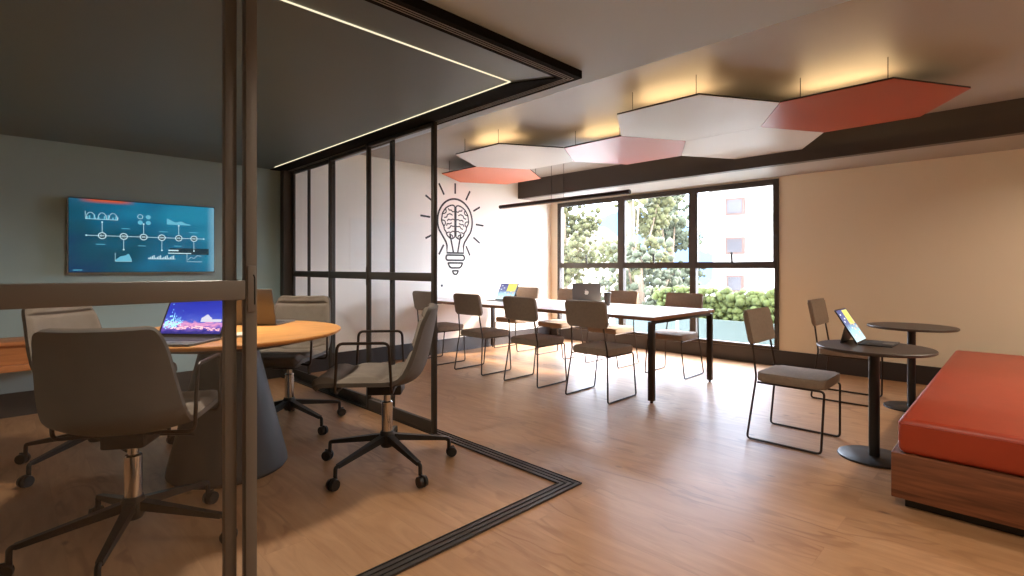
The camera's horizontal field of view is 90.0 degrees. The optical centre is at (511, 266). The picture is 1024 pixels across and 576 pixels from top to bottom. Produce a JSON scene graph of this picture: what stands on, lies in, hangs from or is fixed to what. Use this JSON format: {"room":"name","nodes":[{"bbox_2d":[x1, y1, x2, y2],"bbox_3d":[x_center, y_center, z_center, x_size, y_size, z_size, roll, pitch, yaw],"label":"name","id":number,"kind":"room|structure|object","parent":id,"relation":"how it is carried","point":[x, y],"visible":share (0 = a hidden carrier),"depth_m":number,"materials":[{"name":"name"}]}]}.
{"room":"open-plan office","nodes":[
{"label":"open-plan office","id":0,"kind":"room"},
{"bbox_2d":[0,134,550,393],"bbox_3d":[-2.330,-0.200,6.219,8.700,2.900,0.150,0,0,-45],"label":"wall","id":1,"kind":"structure","parent":0,"point":[514,247],"depth_m":6.12,"materials":[{"name":"white paint"}]},
{"bbox_2d":[0,337,30,373],"bbox_3d":[-4.287,0.703,3.863,1.800,0.235,0.386,0,0,-45],"label":"wall shelf","id":2,"kind":"object","parent":1,"relation":"attached to","point":[13,355],"visible":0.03,"depth_m":4.01,"materials":[{"name":"orange wood"}]},
{"bbox_2d":[0,368,280,418],"bbox_3d":[-3.987,1.150,4.446,3.850,0.200,0.014,0,0,-45],"label":"baseboard","id":3,"kind":"structure","parent":1,"relation":"attached to","point":[15,404],"depth_m":4.32,"materials":[{"name":"brown wood"}]},
{"bbox_2d":[67,197,214,273],"bbox_3d":[-3.496,-0.279,4.899,1.152,0.673,0.068,0,0,-45],"label":"television","id":4,"kind":"object","parent":1,"relation":"attached to","point":[104,236],"visible":1,"depth_m":4.82,"materials":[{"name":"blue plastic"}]},
{"bbox_2d":[280,170,292,377],"bbox_3d":[-2.554,0.082,5.821,0.120,2.336,0.095,0,0,-45],"label":"trim","id":5,"kind":"structure","parent":1,"relation":"attached to","point":[285,176],"depth_m":5.78,"materials":[{"name":"brown metal"}]},
{"bbox_2d":[270,77,556,170],"bbox_3d":[-1.223,-1.091,4.342,0.130,0.008,4.070,0,0,-45],"label":"trim","id":6,"kind":"structure","parent":1,"relation":"attached to","point":[501,91],"depth_m":3.74,"materials":[{"name":"black metal"}]},
{"bbox_2d":[296,327,550,372],"bbox_3d":[-0.915,1.150,7.515,4.534,0.200,0.019,0,0,-45],"label":"baseboard","id":7,"kind":"structure","parent":1,"relation":"attached to","point":[379,354],"depth_m":6.97,"materials":[{"name":"brown wood"}]},
{"bbox_2d":[289,0,573,170],"bbox_3d":[-2.498,-1.085,3.019,3.937,0.002,4.137,0,0,-45],"label":"trim","id":8,"kind":"structure","parent":1,"relation":"attached to","point":[563,80],"depth_m":2.70,"materials":[{"name":"metal"}]},
{"bbox_2d":[286,0,581,170],"bbox_3d":[-2.475,-1.108,3.019,3.970,0.044,4.170,0,0,-45],"label":"ceiling track","id":9,"kind":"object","parent":1,"relation":"attached to","point":[422,7],"depth_m":2.54,"materials":[{"name":"black metal"}]},
{"bbox_2d":[294,377,581,575],"bbox_3d":[-2.475,1.247,3.019,3.970,0.006,4.170,0,0,-45],"label":"trim","id":10,"kind":"structure","parent":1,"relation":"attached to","point":[560,482],"depth_m":2.62,"materials":[{"name":"metal"}]},
{"bbox_2d":[0,0,256,575],"bbox_3d":[-1.299,0.079,1.292,1.230,2.318,0.047,0,0,-45],"label":"sliding door frame","id":11,"kind":"structure","parent":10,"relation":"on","point":[44,295],"depth_m":1.70,"materials":[{"name":"brown metal"}]},
{"bbox_2d":[292,160,334,388],"bbox_3d":[-2.128,0.079,5.460,0.026,2.318,1.012,0,0,-45],"label":"glass panel","id":12,"kind":"object","parent":10,"relation":"on","point":[308,376],"visible":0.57,"depth_m":5.51,"materials":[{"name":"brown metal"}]},
{"bbox_2d":[328,140,394,406],"bbox_3d":[-1.403,0.079,4.690,0.033,2.318,1.170,0,0,-45],"label":"glass panel","id":13,"kind":"object","parent":10,"relation":"on","point":[350,394],"visible":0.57,"depth_m":4.69,"materials":[{"name":"brown metal"}]},
{"bbox_2d":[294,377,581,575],"bbox_3d":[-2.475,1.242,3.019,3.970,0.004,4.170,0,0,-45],"label":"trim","id":14,"kind":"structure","parent":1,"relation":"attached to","point":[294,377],"depth_m":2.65,"materials":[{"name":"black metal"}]},
{"bbox_2d":[20,0,236,575],"bbox_3d":[-1.450,0.079,1.210,1.461,2.318,0.033,0,0,-45],"label":"sliding door frame","id":15,"kind":"structure","parent":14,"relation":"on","point":[229,7],"depth_m":1.70,"materials":[{"name":"brown metal"}]},
{"bbox_2d":[366,122,436,433],"bbox_3d":[-0.922,0.079,4.154,0.041,2.318,0.992,0,0,-45],"label":"sliding glass door","id":16,"kind":"structure","parent":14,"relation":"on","point":[430,425],"depth_m":4.00,"materials":[{"name":"brown metal"}]},
{"bbox_2d":[420,183,483,274],"bbox_3d":[-0.863,-0.559,7.577,1.182,1.366,0.007,0,0,-45],"label":"mural","id":17,"kind":"object","parent":1,"relation":"attached to","point":[455,219],"visible":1,"depth_m":7.60,"materials":[{"name":"paint"}]},
{"bbox_2d":[0,0,850,168],"bbox_3d":[-1.209,-1.312,1.881,4.150,0.435,7.570,0,0,-45],"label":"ceiling","id":18,"kind":"structure","parent":0,"point":[143,76],"depth_m":2.72,"materials":[{"name":"grey paint"}]},
{"bbox_2d":[274,0,510,167],"bbox_3d":[-2.620,-1.091,2.994,3.728,0.006,3.661,0,0,-45],"label":"recessed light","id":19,"kind":"object","parent":18,"relation":"in","point":[289,2],"visible":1,"depth_m":2.77,"materials":[{"name":"white plastic"}]},
{"bbox_2d":[0,339,1023,575],"bbox_3d":[0.346,1.300,3.437,8.550,0.100,7.570,0,0,-45],"label":"floor","id":20,"kind":"structure","parent":0,"point":[675,484],"depth_m":2.83,"materials":[{"name":"brown wood"}]},
{"bbox_2d":[14,306,176,487],"bbox_3d":[-2.701,0.745,3.285,0.864,1.010,0.838,0,0,7],"label":"swivel armchair","id":21,"kind":"object","parent":20,"relation":"on","point":[34,320],"visible":0.23,"depth_m":3.24,"materials":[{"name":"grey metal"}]},
{"bbox_2d":[25,306,176,370],"bbox_3d":[-2.640,0.475,3.310,0.699,0.471,0.530,0,0,7],"label":"cushion","id":22,"kind":"object","parent":21,"relation":"on","point":[36,319],"depth_m":3.31,"materials":[{"name":"grey fabric"}]},
{"bbox_2d":[0,326,237,575],"bbox_3d":[-1.679,0.745,2.284,0.855,1.010,0.854,0,0,-12],"label":"swivel armchair","id":23,"kind":"object","parent":20,"relation":"on","point":[120,387],"visible":0.99,"depth_m":2.07,"materials":[{"name":"grey fabric"}]},
{"bbox_2d":[43,326,217,414],"bbox_3d":[-1.713,0.475,2.353,0.530,0.471,0.699,0,0,-12],"label":"cushion","id":24,"kind":"object","parent":23,"relation":"on","point":[131,370],"depth_m":2.04,"materials":[{"name":"grey fabric"}]},
{"bbox_2d":[155,320,340,489],"bbox_3d":[-1.761,0.825,3.189,1.320,0.850,1.320,0,0,-45],"label":"meeting table","id":25,"kind":"object","parent":20,"relation":"on","point":[198,457],"visible":0.5,"depth_m":2.98,"materials":[{"name":"brown wood"}]},
{"bbox_2d":[159,301,221,346],"bbox_3d":[-1.786,0.277,2.760,0.370,0.245,0.376,0,0,4],"label":"laptop","id":26,"kind":"object","parent":25,"relation":"on","point":[184,324],"visible":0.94,"depth_m":2.86,"materials":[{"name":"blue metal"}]},
{"bbox_2d":[237,289,294,324],"bbox_3d":[-1.785,0.274,3.613,0.360,0.252,0.348,0,0,2],"label":"laptop","id":27,"kind":"object","parent":25,"relation":"on","point":[265,303],"visible":0.49,"depth_m":3.47,"materials":[{"name":"grey metal"}]},
{"bbox_2d":[260,295,345,434],"bbox_3d":[-1.786,0.745,4.034,0.844,1.010,0.862,0,0,1],"label":"swivel armchair","id":28,"kind":"object","parent":20,"relation":"on","point":[298,308],"visible":0.6,"depth_m":4.11,"materials":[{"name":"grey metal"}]},
{"bbox_2d":[260,295,329,365],"bbox_3d":[-1.759,0.475,3.986,0.530,0.471,0.699,0,0,1],"label":"cushion","id":29,"kind":"object","parent":28,"relation":"on","point":[298,308],"depth_m":4.21,"materials":[{"name":"grey fabric"}]},
{"bbox_2d":[312,303,456,491],"bbox_3d":[-0.788,0.745,3.255,0.875,1.011,0.837,0,0,-4],"label":"swivel armchair","id":30,"kind":"object","parent":20,"relation":"on","point":[386,379],"visible":1,"depth_m":3.09,"materials":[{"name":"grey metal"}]},
{"bbox_2d":[312,303,434,387],"bbox_3d":[-0.839,0.475,3.213,0.699,0.471,0.530,0,0,-4],"label":"seat","id":31,"kind":"object","parent":30,"relation":"on","point":[344,375],"depth_m":3.02,"materials":[{"name":"grey fabric"}]},
{"bbox_2d":[412,291,465,365],"bbox_3d":[-0.974,0.781,6.805,0.508,0.936,0.534,0,0,45],"label":"chair","id":32,"kind":"object","parent":20,"relation":"on","point":[421,299],"visible":0.51,"depth_m":6.69,"materials":[{"name":"beige fabric"}]},
{"bbox_2d":[453,293,510,375],"bbox_3d":[-0.364,0.781,6.195,0.508,0.936,0.534,0,0,45],"label":"chair","id":33,"kind":"object","parent":20,"relation":"on","point":[465,304],"visible":0.99,"depth_m":6.06,"materials":[{"name":"beige fabric"}]},
{"bbox_2d":[494,287,539,351],"bbox_3d":[0.078,0.781,7.859,0.508,0.936,0.534,0,0,45],"label":"chair","id":34,"kind":"object","parent":20,"relation":"on","point":[521,291],"visible":0.48,"depth_m":7.87,"materials":[{"name":"beige fabric"}]},
{"bbox_2d":[503,296,566,387],"bbox_3d":[0.245,0.781,5.586,0.508,0.936,0.534,0,0,45],"label":"chair","id":35,"kind":"object","parent":20,"relation":"on","point":[515,307],"visible":1,"depth_m":5.46,"materials":[{"name":"beige fabric"}]},
{"bbox_2d":[536,288,584,358],"bbox_3d":[0.690,0.781,7.247,0.508,0.936,0.534,0,0,45],"label":"chair","id":36,"kind":"object","parent":20,"relation":"on","point":[565,294],"visible":0.55,"depth_m":7.21,"materials":[{"name":"beige fabric"}]},
{"bbox_2d":[428,296,713,402],"bbox_3d":[0.491,0.855,6.367,1.290,0.790,3.550,0,0,-45],"label":"work table","id":37,"kind":"object","parent":20,"relation":"on","point":[655,314],"visible":0.77,"depth_m":5.48,"materials":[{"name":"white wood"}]},
{"bbox_2d":[486,283,518,301],"bbox_3d":[-0.127,0.345,7.026,0.320,0.230,0.337,0,0,38],"label":"tablet computer","id":38,"kind":"object","parent":37,"relation":"on","point":[506,289],"visible":0.75,"depth_m":7.10,"materials":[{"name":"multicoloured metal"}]},
{"bbox_2d":[572,283,600,300],"bbox_3d":[0.972,0.332,6.555,0.360,0.256,0.301,0,0,16],"label":"laptop","id":39,"kind":"object","parent":37,"relation":"on","point":[580,291],"visible":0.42,"depth_m":6.43,"materials":[{"name":"grey metal"}]},
{"bbox_2d":[603,292,610,305],"bbox_3d":[1.138,0.381,6.117,0.092,0.158,0.092,0,0,-45],"label":"coffee cup","id":40,"kind":"object","parent":37,"relation":"on","point":[607,295],"visible":0.93,"depth_m":6.08,"materials":[{"name":"black plastic"}]},
{"bbox_2d":[565,299,636,403],"bbox_3d":[0.855,0.781,4.976,0.508,0.936,0.534,0,0,45],"label":"chair","id":41,"kind":"object","parent":20,"relation":"on","point":[582,313],"visible":1,"depth_m":4.84,"materials":[{"name":"beige fabric"}]},
{"bbox_2d":[585,290,638,367],"bbox_3d":[1.302,0.781,6.635,0.508,0.936,0.534,0,0,45],"label":"chair","id":42,"kind":"object","parent":20,"relation":"on","point":[618,297],"visible":0.68,"depth_m":6.63,"materials":[{"name":"beige fabric"}]},
{"bbox_2d":[644,292,703,378],"bbox_3d":[1.914,0.781,6.023,0.508,0.936,0.534,0,0,45],"label":"chair","id":43,"kind":"object","parent":20,"relation":"on","point":[685,300],"visible":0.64,"depth_m":6.03,"materials":[{"name":"beige fabric"}]},
{"bbox_2d":[743,307,840,454],"bbox_3d":[2.046,0.781,3.746,0.508,0.936,0.534,0,0,-45],"label":"chair","id":44,"kind":"object","parent":20,"relation":"on","point":[758,322],"visible":1,"depth_m":3.72,"materials":[{"name":"beige fabric"}]},
{"bbox_2d":[807,298,882,406],"bbox_3d":[3.188,0.781,4.902,0.508,0.936,0.534,0,0,-45],"label":"chair","id":45,"kind":"object","parent":20,"relation":"on","point":[817,308],"visible":0.51,"depth_m":4.89,"materials":[{"name":"beige fabric"}]},
{"bbox_2d":[816,340,938,469],"bbox_3d":[2.376,0.886,3.359,0.652,0.728,0.652,0,0,-45],"label":"cafe table","id":46,"kind":"object","parent":20,"relation":"on","point":[872,455],"visible":0.84,"depth_m":3.33,"materials":[{"name":"black metal"}]},
{"bbox_2d":[834,308,899,347],"bbox_3d":[2.440,0.410,3.521,0.290,0.223,0.328,0,0,-45],"label":"tablet computer","id":47,"kind":"object","parent":46,"relation":"on","point":[851,329],"visible":1,"depth_m":3.53,"materials":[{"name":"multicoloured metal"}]},
{"bbox_2d":[867,322,959,411],"bbox_3d":[3.539,0.886,4.536,0.652,0.728,0.652,0,0,-45],"label":"cafe table","id":48,"kind":"object","parent":20,"relation":"on","point":[911,328],"visible":0.75,"depth_m":4.51,"materials":[{"name":"black metal"}]},
{"bbox_2d":[891,350,1023,536],"bbox_3d":[3.414,1.016,3.444,3.110,0.468,0.942,0,0,-45],"label":"upholstered bench","id":49,"kind":"object","parent":20,"relation":"on","point":[958,454],"visible":1,"depth_m":2.58,"materials":[{"name":"red leather"}]},
{"bbox_2d":[898,350,1023,476],"bbox_3d":[3.424,0.873,3.435,3.110,0.182,0.916,0,0,-45],"label":"cushion","id":50,"kind":"object","parent":49,"relation":"on","point":[969,417],"depth_m":2.66,"materials":[{"name":"red leather"}]},
{"bbox_2d":[360,0,1023,176],"bbox_3d":[1.814,-1.530,4.904,4.400,0.200,7.570,0,0,-45],"label":"ceiling","id":51,"kind":"structure","parent":0,"point":[976,44],"depth_m":3.69,"materials":[{"name":"grey paint"}]},
{"bbox_2d":[442,161,540,183],"bbox_3d":[-0.270,-1.347,7.150,1.229,0.164,1.419,0,0,-45],"label":"panel","id":52,"kind":"object","parent":51,"relation":"attached to","point":[473,174],"visible":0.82,"depth_m":7.08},
{"bbox_2d":[456,129,572,169],"bbox_3d":[0.049,-1.347,5.959,1.229,0.164,1.419,0,0,-45],"label":"panel","id":53,"kind":"object","parent":51,"relation":"hanging from","point":[498,155],"visible":0.95,"depth_m":5.86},
{"bbox_2d":[499,166,630,208],"bbox_3d":[0.569,-1.117,6.403,0.060,0.623,2.080,0,0,-45],"label":"linear pendant","id":54,"kind":"object","parent":51,"relation":"hanging from","point":[628,191],"visible":0.78,"depth_m":6.29,"materials":[{"name":"brown metal"}]},
{"bbox_2d":[501,194,626,208],"bbox_3d":[0.569,-0.809,6.403,0.024,0.007,2.000,0,0,-45],"label":"diffuser","id":55,"kind":"object","parent":54,"relation":"attached to","point":[595,195],"depth_m":6.35,"materials":[{"name":"white plastic"}]},
{"bbox_2d":[564,127,684,164],"bbox_3d":[1.240,-1.347,5.640,1.229,0.164,1.419,0,0,-45],"label":"panel","id":56,"kind":"object","parent":51,"relation":"hanging from","point":[619,149],"visible":0.93,"depth_m":5.56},
{"bbox_2d":[617,75,778,140],"bbox_3d":[1.559,-1.347,4.449,1.229,0.164,1.419,0,0,-45],"label":"panel","id":57,"kind":"object","parent":51,"relation":"attached to","point":[698,115],"visible":1,"depth_m":4.33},
{"bbox_2d":[682,127,823,158],"bbox_3d":[2.432,-1.347,5.321,1.229,0.164,1.419,0,0,-45],"label":"panel","id":58,"kind":"object","parent":51,"relation":"hanging from","point":[758,141],"visible":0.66,"depth_m":5.25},
{"bbox_2d":[518,98,1023,198],"bbox_3d":[2.811,-1.284,5.901,0.100,0.292,7.570,0,0,-45],"label":"beam","id":59,"kind":"structure","parent":51,"relation":"attached to","point":[1002,118],"depth_m":5.29,"materials":[{"name":"paint"}]},
{"bbox_2d":[761,57,970,131],"bbox_3d":[2.751,-1.347,4.130,1.229,0.164,1.419,0,0,-45],"label":"panel","id":60,"kind":"object","parent":51,"relation":"hanging from","point":[893,98],"visible":0.99,"depth_m":4.01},
{"bbox_2d":[551,148,1023,367],"bbox_3d":[3.422,-0.200,6.513,0.150,2.900,7.570,0,0,-45],"label":"wall","id":61,"kind":"structure","parent":0,"point":[939,241],"depth_m":5.54,"materials":[{"name":"beige paint"}]},
{"bbox_2d":[557,178,778,349],"bbox_3d":[2.087,-0.035,7.734,0.131,2.160,3.615,0,0,-45],"label":"window","id":62,"kind":"structure","parent":61,"relation":"in","point":[693,264],"depth_m":7.26,"materials":[{"name":"brown metal"}]},
{"bbox_2d":[551,328,940,384],"bbox_3d":[3.364,1.150,6.454,0.016,0.200,7.570,0,0,-45],"label":"baseboard","id":63,"kind":"structure","parent":61,"relation":"attached to","point":[892,371],"depth_m":6.54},
{"bbox_2d":[523,134,1023,200],"bbox_3d":[3.108,-1.169,6.198,0.740,0.062,7.570,0,0,-45],"label":"beam","id":64,"kind":"structure","parent":61,"relation":"in","point":[1017,141],"depth_m":5.68,"materials":[{"name":"grey paint"}]},
{"label":"outside","id":65,"kind":"structure","parent":0,"visible":0},
{"bbox_2d":[608,285,712,323],"bbox_3d":[13.170,2.350,34.383,52.750,0.200,90.000,0,0,-45],"label":"ground","id":66,"kind":"structure","parent":65,"point":[609,320],"depth_m":39.06,"materials":[{"name":"green plant"}]},
{"bbox_2d":[564,205,601,319],"bbox_3d":[2.202,-0.810,21.229,2.970,6.133,4.347,0,0,17],"label":"tree","id":67,"kind":"object","parent":66,"relation":"on","point":[586,226],"visible":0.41,"depth_m":21.04,"materials":[{"name":"green plant"}]},
{"bbox_2d":[567,227,626,296],"bbox_3d":[1.662,0.100,29.451,6.800,4.300,8.900,0,0,-45],"label":"house","id":68,"kind":"structure","parent":66,"relation":"on","point":[590,274],"depth_m":26.13,"materials":[{"name":"tile"}]},
{"bbox_2d":[591,196,682,291],"bbox_3d":[4.303,-0.922,17.975,2.902,6.356,3.822,0,0,39],"label":"tree","id":69,"kind":"object","parent":66,"relation":"on","point":[657,219],"visible":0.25,"depth_m":17.75,"materials":[{"name":"green plant"}]},
{"bbox_2d":[588,234,700,323],"bbox_3d":[3.679,0.753,13.914,3.046,3.362,2.623,0,0,-30],"label":"tree","id":70,"kind":"object","parent":66,"relation":"on","point":[658,277],"visible":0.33,"depth_m":13.83,"materials":[{"name":"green plant"}]},
{"bbox_2d":[642,195,706,295],"bbox_3d":[6.615,-0.984,21.620,2.801,6.479,2.904,0,0,32],"label":"tree","id":71,"kind":"object","parent":66,"relation":"on","point":[673,230],"visible":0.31,"depth_m":21.29,"materials":[{"name":"green plant"}]},
{"bbox_2d":[612,318,773,344],"bbox_3d":[4.384,1.590,9.192,0.070,1.320,6.060,0,0,-45],"label":"fence","id":72,"kind":"object","parent":66,"relation":"on","point":[726,330],"visible":0.02,"depth_m":9.71,"materials":[{"name":"white glass"}]},
{"bbox_2d":[652,284,773,323],"bbox_3d":[5.406,1.264,10.007,0.802,1.771,5.648,0,0,-45],"label":"hedge","id":73,"kind":"object","parent":66,"relation":"on","point":[728,305],"visible":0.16,"depth_m":10.54,"materials":[{"name":"green plant"}]},
{"bbox_2d":[709,185,773,294],"bbox_3d":[13.859,-0.800,22.769,9.000,6.100,7.400,0,0,-45],"label":"building","id":74,"kind":"structure","parent":66,"relation":"on","point":[742,218],"depth_m":21.37,"materials":[{"name":"tile"}]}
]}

